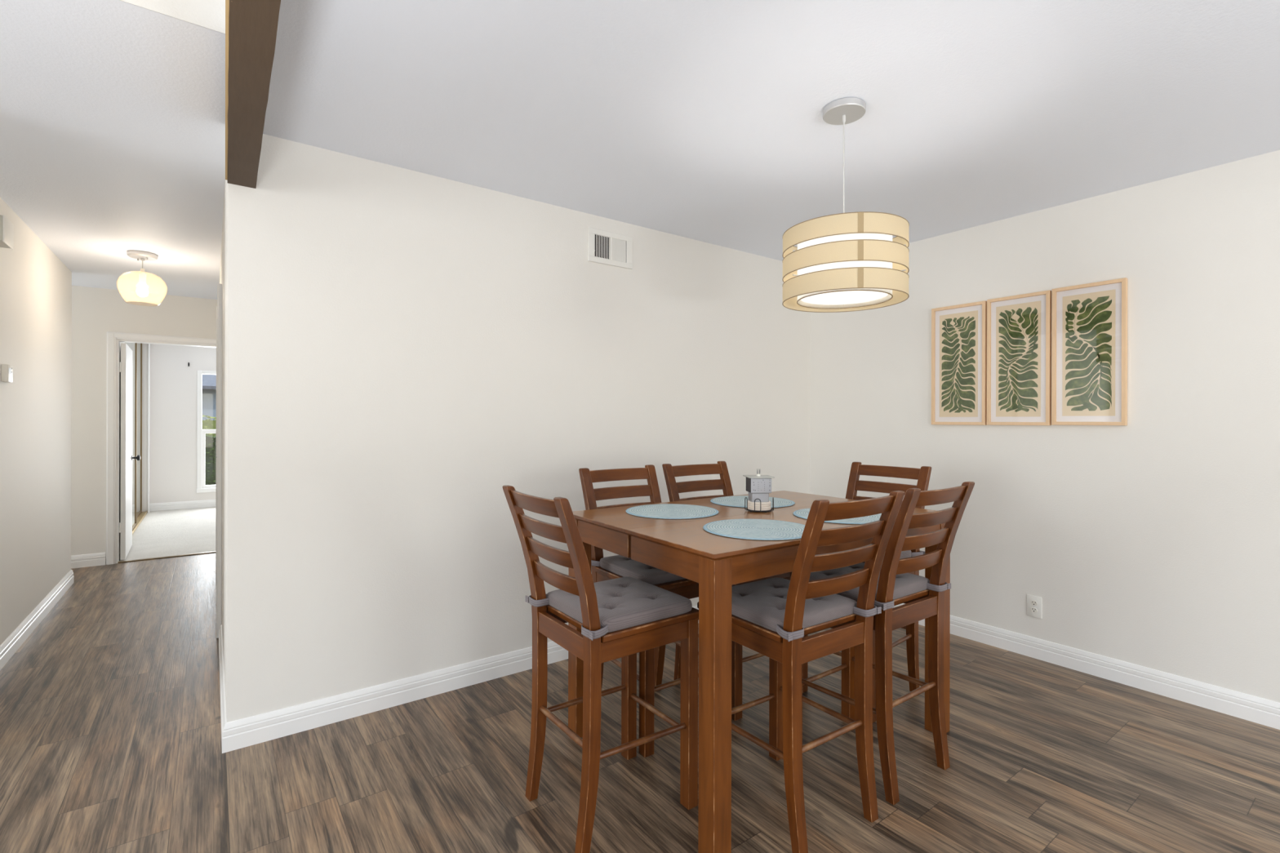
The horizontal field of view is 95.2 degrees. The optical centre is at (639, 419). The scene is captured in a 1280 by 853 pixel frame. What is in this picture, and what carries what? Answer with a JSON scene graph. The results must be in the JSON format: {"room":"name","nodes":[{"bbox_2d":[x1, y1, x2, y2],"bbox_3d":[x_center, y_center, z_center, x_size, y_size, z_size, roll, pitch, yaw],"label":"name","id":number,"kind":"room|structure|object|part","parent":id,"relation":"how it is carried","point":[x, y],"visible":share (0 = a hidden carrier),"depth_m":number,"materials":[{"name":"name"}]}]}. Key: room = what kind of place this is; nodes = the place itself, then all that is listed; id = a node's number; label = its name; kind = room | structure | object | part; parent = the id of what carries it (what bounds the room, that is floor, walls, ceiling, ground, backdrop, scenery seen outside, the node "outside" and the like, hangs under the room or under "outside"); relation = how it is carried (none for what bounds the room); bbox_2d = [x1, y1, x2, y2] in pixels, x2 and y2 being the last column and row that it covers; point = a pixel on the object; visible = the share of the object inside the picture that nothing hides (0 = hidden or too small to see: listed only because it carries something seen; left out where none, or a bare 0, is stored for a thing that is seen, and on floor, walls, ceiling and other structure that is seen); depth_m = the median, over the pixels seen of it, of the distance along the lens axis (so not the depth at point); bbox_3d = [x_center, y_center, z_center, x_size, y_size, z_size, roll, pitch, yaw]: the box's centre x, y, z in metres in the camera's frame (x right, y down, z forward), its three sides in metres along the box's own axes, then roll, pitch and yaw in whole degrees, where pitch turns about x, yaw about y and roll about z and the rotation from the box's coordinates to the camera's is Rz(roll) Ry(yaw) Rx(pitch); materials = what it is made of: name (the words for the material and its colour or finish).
{"room":"dining room","nodes":[
{"label":"dining room","id":0,"kind":"room"},
{"bbox_2d":[0,197,71,645],"bbox_3d":[-3.537,0.067,3.240,0.100,2.440,3.232,0,0,-36],"label":"wall","id":1,"kind":"structure","parent":0,"point":[36,285],"depth_m":3.59,"materials":[{"name":"paint"}]},
{"bbox_2d":[0,214,13,249],"bbox_3d":[-3.241,-0.954,2.967,0.050,0.134,0.183,0,0,-36],"label":"door chime","id":2,"kind":"object","parent":1,"relation":"attached to","point":[6,227],"visible":1,"depth_m":2.96,"materials":[{"name":"white plastic"}]},
{"bbox_2d":[0,364,13,382],"bbox_3d":[-3.350,-0.243,3.093,0.026,0.092,0.103,0,0,-36],"label":"thermostat","id":3,"kind":"object","parent":1,"relation":"attached to","point":[6,371],"visible":1,"depth_m":3.06,"materials":[{"name":"white plastic"}]},
{"bbox_2d":[0,569,74,670],"bbox_3d":[-3.539,1.233,3.251,0.115,0.109,3.247,0,0,-36],"label":"baseboard","id":4,"kind":"structure","parent":1,"relation":"attached to","point":[14,642],"depth_m":3.55,"materials":[{"name":"white paint"}]},
{"bbox_2d":[119,342,147,554],"bbox_3d":[-6.207,0.061,6.375,1.065,2.440,3.515,0,0,-36],"label":"wall","id":5,"kind":"structure","parent":0,"point":[144,346],"depth_m":7.96,"materials":[{"name":"paint"}]},
{"bbox_2d":[119,342,140,559],"bbox_3d":[-4.909,0.289,5.587,0.170,1.965,0.772,0,0,-38],"label":"door","id":6,"kind":"structure","parent":5,"relation":"in","point":[126,364],"depth_m":5.34,"materials":[{"name":"white paint"}]},
{"bbox_3d":[-5.061,0.386,5.869,0.067,0.058,0.058,0,0,-38],"label":"knob","id":7,"kind":"part","parent":6,"relation":"part of","materials":[{"name":"silver metal"}]},
{"bbox_2d":[124,342,137,530],"bbox_3d":[-5.598,0.097,6.397,0.028,2.330,1.360,0,0,-36],"label":"closet door","id":8,"kind":"structure","parent":5,"relation":"in","point":[133,346],"depth_m":6.81,"materials":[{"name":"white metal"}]},
{"bbox_3d":[-5.598,0.097,6.397,0.028,2.330,1.360,0,0,-36],"label":"door frame","id":9,"kind":"part","parent":8,"relation":"part of","materials":[{"name":"white wood"}]},
{"bbox_2d":[136,342,142,518],"bbox_3d":[-6.380,0.095,7.389,0.028,2.330,1.345,0,0,-36],"label":"closet door","id":10,"kind":"structure","parent":5,"relation":"in","point":[139,463],"depth_m":7.71,"materials":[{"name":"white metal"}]},
{"bbox_2d":[132,511,147,534],"bbox_3d":[-5.983,1.262,6.886,0.095,0.030,2.640,0,0,-36],"label":"trim","id":11,"kind":"structure","parent":5,"relation":"attached to","point":[142,515],"depth_m":7.35,"materials":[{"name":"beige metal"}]},
{"bbox_2d":[147,343,150,512],"bbox_3d":[-6.732,0.064,8.008,0.016,2.430,0.100,0,0,-36],"label":"trim","id":12,"kind":"structure","parent":5,"relation":"attached to","point":[148,344],"depth_m":7.97,"materials":[{"name":"white paint"}]},
{"bbox_2d":[71,285,217,555],"bbox_3d":[-5.077,0.063,4.963,2.418,2.440,0.100,0,0,-36],"label":"wall","id":13,"kind":"structure","parent":0,"point":[95,312],"depth_m":5.13,"materials":[{"name":"paint"}]},
{"bbox_2d":[71,552,106,568],"bbox_3d":[-5.369,1.228,4.679,1.616,0.109,0.015,0,0,-36],"label":"baseboard","id":14,"kind":"structure","parent":13,"relation":"attached to","point":[92,559],"depth_m":5.09,"materials":[{"name":"white paint"}]},
{"bbox_2d":[106,331,216,564],"bbox_3d":[-4.417,0.255,5.433,0.798,2.060,0.122,0,0,-36],"label":"trim","id":15,"kind":"structure","parent":13,"relation":"attached to","point":[113,420],"depth_m":5.18,"materials":[{"name":"white paint"}]},
{"bbox_2d":[117,551,215,563],"bbox_3d":[-4.386,1.281,5.440,0.736,0.009,0.040,0,0,-36],"label":"trim","id":16,"kind":"structure","parent":13,"relation":"attached to","point":[151,558],"depth_m":5.41,"materials":[{"name":"brown metal"}]},
{"bbox_2d":[149,343,216,503],"bbox_3d":[-5.937,0.061,8.827,4.400,2.440,0.120,0,0,-36],"label":"wall","id":17,"kind":"structure","parent":0,"point":[173,384],"depth_m":8.27,"materials":[{"name":"paint"}]},
{"bbox_2d":[149,499,215,511],"bbox_3d":[-5.510,1.228,9.058,3.234,0.109,0.015,0,0,-36],"label":"baseboard","id":18,"kind":"structure","parent":17,"relation":"attached to","point":[208,503],"depth_m":8.31,"materials":[{"name":"white paint"}]},
{"bbox_2d":[195,369,216,493],"bbox_3d":[-5.892,0.176,8.816,1.280,1.770,0.110,0,0,-36],"label":"window","id":19,"kind":"structure","parent":17,"relation":"in","point":[201,433],"depth_m":8.44,"materials":[{"name":"white paint"}]},
{"bbox_3d":[-5.898,0.574,8.822,1.160,0.855,0.035,0,0,-36],"label":"sash","id":20,"kind":"part","parent":19,"relation":"part of","materials":[{"name":"white paint"}]},
{"bbox_2d":[219,179,227,703],"bbox_3d":[-2.865,0.069,4.076,0.100,2.440,4.145,0,0,-36],"label":"wall","id":21,"kind":"structure","parent":0,"point":[223,272],"depth_m":2.80,"materials":[{"name":"paint"}]},
{"bbox_2d":[215,283,222,638],"bbox_3d":[-2.733,0.244,3.787,0.028,2.090,0.862,0,0,-36],"label":"door","id":22,"kind":"structure","parent":21,"relation":"in","point":[219,308],"depth_m":3.44,"materials":[{"name":"white paint"}]},
{"bbox_2d":[226,133,809,722],"bbox_3d":[-0.152,0.076,3.421,3.702,2.440,0.120,0,0,-36],"label":"wall","id":23,"kind":"structure","parent":0,"point":[406,348],"depth_m":2.76,"materials":[{"name":"paint"}]},
{"bbox_2d":[218,605,698,753],"bbox_3d":[-0.575,1.240,3.867,3.582,0.109,1.365,0,0,-36],"label":"baseboard","id":24,"kind":"structure","parent":23,"relation":"attached to","point":[264,727],"depth_m":2.58,"materials":[{"name":"white paint"}]},
{"bbox_2d":[587,226,632,269],"bbox_3d":[-0.163,-0.973,3.324,0.298,0.187,0.021,0,0,-36],"label":"air vent","id":25,"kind":"object","parent":23,"relation":"in","point":[606,247],"visible":1,"depth_m":3.32,"materials":[{"name":"beige plastic"}]},
{"bbox_2d":[0,506,1279,852],"bbox_3d":[-2.285,1.318,2.591,8.120,0.064,14.500,0,0,-36],"label":"floor","id":26,"kind":"structure","parent":0,"point":[110,719],"depth_m":2.19,"materials":[{"name":"wood"}]},
{"bbox_2d":[502,484,698,852],"bbox_3d":[-0.130,0.760,1.966,0.549,1.072,0.409,0,0,-36],"label":"counter chair","id":27,"kind":"object","parent":26,"relation":"on","point":[548,622],"visible":0.96,"depth_m":1.88,"materials":[{"name":"brown wood"}]},
{"bbox_3d":[-0.392,0.759,1.994,0.145,1.072,0.054,0,0,-36],"label":"leg","id":28,"kind":"part","parent":27,"relation":"part of","materials":[{"name":"brown wood"}]},
{"bbox_3d":[-0.182,0.759,1.708,0.145,1.072,0.054,0,0,-36],"label":"leg","id":29,"kind":"part","parent":27,"relation":"part of","materials":[{"name":"brown wood"}]},
{"bbox_2d":[525,577,692,640],"bbox_3d":[-0.097,0.620,1.990,0.427,0.047,0.447,0,0,-36],"label":"seat cushion","id":30,"kind":"object","parent":27,"relation":"on","point":[624,602],"visible":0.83,"depth_m":1.92,"materials":[{"name":"fabric"}]},
{"bbox_3d":[-0.067,0.655,2.012,0.396,0.022,0.404,0,0,-36],"label":"seat","id":31,"kind":"part","parent":27,"relation":"part of","materials":[{"name":"grey fabric"}]},
{"bbox_3d":[-0.042,0.981,2.249,0.042,0.630,0.045,0,0,-36],"label":"leg","id":32,"kind":"part","parent":27,"relation":"part of","materials":[{"name":"brown wood"}]},
{"bbox_3d":[0.166,0.982,1.965,0.042,0.630,0.045,0,0,-36],"label":"leg","id":33,"kind":"part","parent":27,"relation":"part of","materials":[{"name":"brown wood"}]},
{"bbox_2d":[578,464,698,757],"bbox_3d":[0.039,0.760,2.561,0.409,1.072,0.549,0,0,-34],"label":"counter chair","id":34,"kind":"object","parent":26,"relation":"on","point":[651,661],"visible":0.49,"depth_m":2.58,"materials":[{"name":"brown wood"}]},
{"bbox_3d":[-0.218,0.759,2.623,0.054,1.072,0.145,0,0,-34],"label":"leg","id":35,"kind":"part","parent":34,"relation":"part of","materials":[{"name":"brown wood"}]},
{"bbox_2d":[591,555,684,585],"bbox_3d":[0.062,0.621,2.528,0.447,0.047,0.427,0,0,-34],"label":"seat cushion","id":36,"kind":"object","parent":34,"relation":"on","point":[624,566],"visible":0.37,"depth_m":2.37,"materials":[{"name":"fabric"}]},
{"bbox_3d":[0.082,0.655,2.497,0.404,0.022,0.396,0,0,-34],"label":"seat","id":37,"kind":"part","parent":34,"relation":"part of","materials":[{"name":"brown wood"}]},
{"bbox_3d":[0.027,0.981,2.265,0.045,0.630,0.042,0,0,-34],"label":"leg","id":38,"kind":"part","parent":34,"relation":"part of","materials":[{"name":"brown wood"}]},
{"bbox_3d":[0.076,0.760,2.822,0.054,1.072,0.145,0,0,-34],"label":"leg","id":39,"kind":"part","parent":34,"relation":"part of","materials":[{"name":"brown wood"}]},
{"bbox_2d":[662,461,791,720],"bbox_3d":[0.429,0.761,2.835,0.409,1.072,0.549,0,0,-34],"label":"counter chair","id":40,"kind":"object","parent":26,"relation":"on","point":[670,472],"visible":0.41,"depth_m":2.92,"materials":[{"name":"brown wood"}]},
{"bbox_3d":[0.173,0.760,2.898,0.054,1.072,0.145,0,0,-34],"label":"leg","id":41,"kind":"part","parent":40,"relation":"part of","materials":[{"name":"brown wood"}]},
{"bbox_3d":[0.467,0.761,3.096,0.054,1.072,0.145,0,0,-34],"label":"leg","id":42,"kind":"part","parent":40,"relation":"part of","materials":[{"name":"brown wood"}]},
{"bbox_3d":[0.416,0.982,2.539,0.045,0.630,0.042,0,0,-34],"label":"leg","id":43,"kind":"part","parent":40,"relation":"part of","materials":[{"name":"brown wood"}]},
{"bbox_3d":[0.708,0.983,2.735,0.045,0.630,0.042,0,0,-34],"label":"leg","id":44,"kind":"part","parent":40,"relation":"part of","materials":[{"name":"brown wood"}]},
{"bbox_2d":[568,490,950,852],"bbox_3d":[0.498,0.842,2.426,1.336,0.910,0.920,0,0,-35],"label":"dining table","id":45,"kind":"object","parent":26,"relation":"on","point":[682,548],"visible":0.56,"depth_m":1.82,"materials":[{"name":"brown wood"}]},
{"bbox_3d":[-0.248,0.851,2.411,0.070,0.890,0.070,0,0,-35],"label":"leg","id":46,"kind":"part","parent":45,"relation":"part of","materials":[{"name":"brown wood"}]},
{"bbox_2d":[626,503,719,519],"bbox_3d":[0.135,0.383,2.445,0.388,0.005,0.388,0,0,37],"label":"placemat","id":47,"kind":"object","parent":45,"relation":"on","point":[664,511],"visible":1,"depth_m":2.42,"materials":[{"name":"blue fabric"}]},
{"bbox_3d":[0.223,0.852,1.733,0.070,0.890,0.070,0,0,-35],"label":"leg","id":48,"kind":"part","parent":45,"relation":"part of","materials":[{"name":"brown wood"}]},
{"bbox_2d":[710,495,795,507],"bbox_3d":[0.525,0.384,2.732,0.388,0.005,0.388,0,0,35],"label":"placemat","id":49,"kind":"object","parent":45,"relation":"on","point":[732,501],"visible":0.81,"depth_m":2.71,"materials":[{"name":"blue fabric"}]},
{"bbox_2d":[702,519,804,540],"bbox_3d":[0.417,0.384,2.054,0.388,0.005,0.388,0,0,2],"label":"placemat","id":50,"kind":"object","parent":45,"relation":"on","point":[746,529],"visible":0.8,"depth_m":2.03,"materials":[{"name":"blue fabric"}]},
{"bbox_2d":[744,497,773,512],"bbox_3d":[0.504,0.357,2.467,0.117,0.060,0.117,0,0,-44],"label":"rack","id":51,"kind":"object","parent":45,"relation":"on","point":[772,508],"visible":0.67,"depth_m":2.43,"materials":[{"name":"black metal"}]},
{"bbox_2d":[747,506,771,511],"bbox_3d":[0.504,0.374,2.467,0.099,0.008,0.099,0,0,-36],"label":"coaster","id":52,"kind":"object","parent":51,"relation":"in","point":[750,508],"visible":0.52,"depth_m":2.42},
{"bbox_2d":[747,505,771,508],"bbox_3d":[0.504,0.366,2.467,0.099,0.008,0.099,0,0,-36],"label":"coaster","id":53,"kind":"object","parent":52,"relation":"on","point":[748,506],"visible":0.51,"depth_m":2.43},
{"bbox_2d":[747,502,771,506],"bbox_3d":[0.504,0.357,2.467,0.099,0.008,0.099,0,0,-36],"label":"coaster","id":54,"kind":"object","parent":53,"relation":"on","point":[750,504],"visible":0.52,"depth_m":2.42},
{"bbox_2d":[747,500,771,504],"bbox_3d":[0.504,0.349,2.467,0.099,0.008,0.099,0,0,-36],"label":"coaster","id":55,"kind":"object","parent":54,"relation":"on","point":[748,501],"visible":0.61,"depth_m":2.43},
{"bbox_2d":[742,468,774,502],"bbox_3d":[0.501,0.277,2.464,0.108,0.136,0.100,0,0,-5],"label":"metal ornament","id":56,"kind":"object","parent":55,"relation":"on","point":[758,486],"visible":0.99,"depth_m":2.43,"materials":[{"name":"white metal"}]},
{"bbox_3d":[0.501,0.241,2.464,0.108,0.004,0.100,0,0,-5],"label":"lid","id":57,"kind":"part","parent":56,"relation":"part of","materials":[{"name":"metal"}]},
{"bbox_2d":[792,508,881,524],"bbox_3d":[0.816,0.385,2.344,0.388,0.005,0.388,0,0,-5],"label":"placemat","id":58,"kind":"object","parent":45,"relation":"on","point":[802,513],"visible":0.37,"depth_m":2.25,"materials":[{"name":"blue fabric"}]},
{"bbox_3d":[1.243,0.855,2.441,0.070,0.890,0.070,0,0,-35],"label":"leg","id":59,"kind":"part","parent":45,"relation":"part of","materials":[{"name":"brown wood"}]},
{"bbox_2d":[697,490,904,852],"bbox_3d":[0.516,0.761,1.949,0.409,1.072,0.549,0,0,-34],"label":"counter chair","id":60,"kind":"object","parent":26,"relation":"on","point":[786,659],"visible":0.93,"depth_m":1.79,"materials":[{"name":"brown wood"}]},
{"bbox_3d":[0.528,0.982,2.245,0.045,0.630,0.042,0,0,-34],"label":"leg","id":61,"kind":"part","parent":60,"relation":"part of","materials":[{"name":"brown wood"}]},
{"bbox_3d":[0.473,0.656,2.012,0.404,0.022,0.396,0,0,-34],"label":"seat","id":62,"kind":"part","parent":60,"relation":"part of","materials":[{"name":"grey fabric"}]},
{"bbox_3d":[0.478,0.761,1.688,0.054,1.072,0.145,0,0,-34],"label":"leg","id":63,"kind":"part","parent":60,"relation":"part of","materials":[{"name":"brown wood"}]},
{"bbox_2d":[731,577,881,641],"bbox_3d":[0.494,0.622,1.982,0.447,0.047,0.427,0,0,-34],"label":"seat cushion","id":64,"kind":"object","parent":60,"relation":"on","point":[762,603],"visible":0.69,"depth_m":1.90,"materials":[{"name":"fabric"}]},
{"bbox_3d":[0.772,0.762,1.886,0.054,1.072,0.145,0,0,-34],"label":"leg","id":65,"kind":"part","parent":60,"relation":"part of","materials":[{"name":"brown wood"}]},
{"bbox_2d":[802,462,931,723],"bbox_3d":[1.071,0.763,2.809,0.549,1.072,0.409,0,0,-39],"label":"counter chair","id":66,"kind":"object","parent":26,"relation":"on","point":[922,475],"visible":0.35,"depth_m":2.83,"materials":[{"name":"brown wood"}]},
{"bbox_3d":[0.774,0.983,2.796,0.042,0.630,0.045,0,0,-39],"label":"leg","id":67,"kind":"part","parent":66,"relation":"part of","materials":[{"name":"brown wood"}]},
{"bbox_3d":[1.112,0.763,3.069,0.145,1.072,0.054,0,0,-39],"label":"leg","id":68,"kind":"part","parent":66,"relation":"part of","materials":[{"name":"brown wood"}]},
{"bbox_3d":[0.994,0.984,2.522,0.042,0.630,0.045,0,0,-39],"label":"leg","id":69,"kind":"part","parent":66,"relation":"part of","materials":[{"name":"brown wood"}]},
{"bbox_2d":[862,550,924,567],"bbox_3d":[1.040,0.623,2.784,0.427,0.047,0.447,0,0,-39],"label":"seat cushion","id":70,"kind":"object","parent":66,"relation":"on","point":[904,554],"visible":0.05,"depth_m":2.71,"materials":[{"name":"fabric"}]},
{"bbox_3d":[1.334,0.763,2.793,0.145,1.072,0.054,0,0,-39],"label":"leg","id":71,"kind":"part","parent":66,"relation":"part of","materials":[{"name":"brown wood"}]},
{"bbox_2d":[789,481,974,804],"bbox_3d":[0.897,0.762,2.225,0.409,1.072,0.549,0,0,-35],"label":"counter chair","id":72,"kind":"object","parent":26,"relation":"on","point":[927,603],"visible":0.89,"depth_m":2.06,"materials":[{"name":"brown wood"}]},
{"bbox_3d":[0.615,0.983,2.317,0.045,0.630,0.042,0,0,-35],"label":"leg","id":73,"kind":"part","parent":72,"relation":"part of","materials":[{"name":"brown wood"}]},
{"bbox_3d":[0.902,0.983,2.522,0.045,0.630,0.042,0,0,-35],"label":"leg","id":74,"kind":"part","parent":72,"relation":"part of","materials":[{"name":"brown wood"}]},
{"bbox_3d":[0.853,0.657,2.288,0.404,0.022,0.396,0,0,-35],"label":"seat","id":75,"kind":"part","parent":72,"relation":"part of","materials":[{"name":"grey fabric"}]},
{"bbox_2d":[808,562,951,610],"bbox_3d":[0.874,0.623,2.258,0.447,0.047,0.427,0,0,-35],"label":"seat cushion","id":76,"kind":"object","parent":72,"relation":"on","point":[906,584],"visible":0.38,"depth_m":2.19,"materials":[{"name":"fabric"}]},
{"bbox_3d":[0.866,0.762,1.963,0.054,1.072,0.145,0,0,-35],"label":"leg","id":77,"kind":"part","parent":72,"relation":"part of","materials":[{"name":"brown wood"}]},
{"bbox_3d":[1.155,0.763,2.169,0.054,1.072,0.145,0,0,-35],"label":"leg","id":78,"kind":"part","parent":72,"relation":"part of","materials":[{"name":"brown wood"}]},
{"bbox_2d":[0,0,1279,299],"bbox_3d":[-0.398,-1.195,1.716,6.120,0.100,10.865,0,0,-36],"label":"ceiling","id":79,"kind":"structure","parent":0,"point":[700,120],"depth_m":2.14,"materials":[{"name":"paint"}]},
{"bbox_2d":[115,250,167,306],"bbox_3d":[-3.454,-0.977,4.056,0.272,0.350,0.272,0,0,-36],"label":"pendant lamp","id":80,"kind":"object","parent":79,"relation":"hanging from","point":[142,291],"visible":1,"depth_m":4.04,"materials":[{"name":"silver metal"}]},
{"bbox_3d":[-3.454,-0.913,4.056,0.272,0.222,0.272,0,0,-36],"label":"lamp shade","id":81,"kind":"part","parent":80,"relation":"part of","materials":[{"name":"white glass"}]},
{"bbox_2d":[138,268,146,283],"bbox_3d":[-3.454,-0.997,4.056,0.040,0.099,0.040,0,0,-36],"label":"socket","id":82,"kind":"object","parent":80,"relation":"attached to","point":[142,276],"depth_m":4.04,"materials":[{"name":"white plastic"}]},
{"bbox_3d":[-3.454,-0.900,4.056,0.064,0.094,0.064,0,0,-36],"label":"bulb","id":83,"kind":"part","parent":80,"relation":"part of","materials":[{"name":"white glass"}]},
{"bbox_2d":[225,0,280,188],"bbox_3d":[-0.009,-1.030,0.102,0.101,0.225,5.400,0,0,-35],"label":"ceiling beam","id":84,"kind":"structure","parent":79,"relation":"attached to","point":[251,25],"depth_m":1.58,"materials":[{"name":"brown paint"}]},
{"bbox_2d":[782,97,909,312],"bbox_3d":[0.747,-0.786,2.139,0.450,0.710,0.450,0,0,-36],"label":"pendant lamp","id":85,"kind":"object","parent":79,"relation":"hanging from","point":[847,261],"visible":1,"depth_m":1.99,"materials":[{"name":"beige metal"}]},
{"bbox_3d":[0.747,-0.858,2.139,0.012,0.511,0.012,0,0,-36],"label":"cord","id":86,"kind":"part","parent":85,"relation":"part of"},
{"bbox_2d":[800,290,888,305],"bbox_3d":[0.746,-0.450,2.139,0.304,0.002,0.304,0,0,-36],"label":"diffuser","id":87,"kind":"object","parent":85,"relation":"attached to","point":[825,297],"depth_m":2.16,"materials":[{"name":"white plastic"}]},
{"bbox_3d":[0.747,-0.558,2.139,0.328,0.242,0.328,0,0,-36],"label":"lamp shade","id":88,"kind":"part","parent":85,"relation":"part of","materials":[{"name":"beige fabric"}]},
{"bbox_2d":[809,150,1279,702],"bbox_3d":[3.279,0.084,1.770,0.120,2.440,6.600,0,0,-36],"label":"wall","id":89,"kind":"structure","parent":0,"point":[1151,541],"depth_m":2.86,"materials":[{"name":"paint"}]},
{"bbox_2d":[931,300,986,425],"bbox_3d":[1.914,-0.327,3.510,0.025,0.720,0.313,0,0,-36],"label":"framed print","id":90,"kind":"object","parent":89,"relation":"attached to","point":[959,331],"visible":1,"depth_m":3.50,"materials":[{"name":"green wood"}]},
{"bbox_2d":[986,289,1051,425],"bbox_3d":[2.104,-0.329,3.250,0.025,0.723,0.313,0,0,-36],"label":"framed print","id":91,"kind":"object","parent":89,"relation":"attached to","point":[1019,326],"visible":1,"depth_m":3.24,"materials":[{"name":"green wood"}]},
{"bbox_2d":[1026,594,1041,618],"bbox_3d":[2.155,1.022,3.191,0.010,0.116,0.072,0,0,-36],"label":"power outlet","id":92,"kind":"object","parent":89,"relation":"attached to","point":[1033,603],"visible":1,"depth_m":3.19,"materials":[{"name":"beige plastic"}]},
{"bbox_2d":[1030,607,1037,613],"bbox_3d":[2.153,1.042,3.190,0.004,0.027,0.033,0,0,-36],"label":"receptacle","id":93,"kind":"object","parent":92,"relation":"attached to","point":[1033,610],"depth_m":3.19,"materials":[{"name":"white plastic"}]},
{"bbox_2d":[1031,600,1037,605],"bbox_3d":[2.153,1.004,3.190,0.004,0.027,0.033,0,0,-36],"label":"receptacle","id":94,"kind":"object","parent":92,"relation":"attached to","point":[1033,602],"depth_m":3.19,"materials":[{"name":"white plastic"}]},
{"bbox_2d":[893,603,1279,729],"bbox_3d":[3.222,1.250,1.730,0.015,0.109,6.600,0,0,-36],"label":"baseboard","id":95,"kind":"structure","parent":89,"relation":"attached to","point":[1259,710],"depth_m":2.86,"materials":[{"name":"white paint"}]},
{"bbox_2d":[1051,277,1127,425],"bbox_3d":[2.295,-0.332,2.990,0.025,0.724,0.313,0,0,-36],"label":"framed print","id":96,"kind":"object","parent":89,"relation":"attached to","point":[1089,321],"visible":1,"depth_m":2.99,"materials":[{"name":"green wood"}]},
{"label":"outside","id":97,"kind":"structure","parent":0,"visible":0},
{"bbox_3d":[-15.319,1.418,21.958,26.000,0.080,32.050,0,0,-36],"label":"yard","id":98,"kind":"structure","parent":97,"visible":0},
{"bbox_2d":[201,373,216,420],"bbox_3d":[-13.555,-0.618,19.558,19.000,4.000,7.000,0,0,-36],"label":"neighbor house","id":99,"kind":"structure","parent":98,"relation":"on","point":[209,381],"depth_m":16.71,"materials":[{"name":"grey"}]},
{"bbox_2d":[201,414,216,435],"bbox_3d":[-9.835,0.598,14.476,6.090,1.587,1.110,0,0,-36],"label":"flowering shrub","id":100,"kind":"object","parent":98,"relation":"on","point":[206,424],"visible":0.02,"depth_m":13.93,"materials":[{"name":"green plant"}]},
{"bbox_2d":[204,434,216,485],"bbox_3d":[-8.573,0.807,12.673,5.177,1.175,0.887,0,0,-36],"label":"hedge","id":101,"kind":"object","parent":98,"relation":"on","point":[211,441],"visible":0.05,"depth_m":12.15,"materials":[{"name":"green plant"}]},
{"bbox_3d":[-3.027,-1.631,0.483,4.420,0.760,0.100,0,0,-36],"label":"wall","id":102,"kind":"structure","parent":0,"visible":0},
{"bbox_2d":[120,0,225,33],"bbox_3d":[-2.998,-1.206,0.443,4.420,0.110,0.002,0,0,-36],"label":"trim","id":103,"kind":"structure","parent":102,"relation":"attached to","point":[209,14],"depth_m":1.69,"materials":[{"name":"paint"}]}
]}

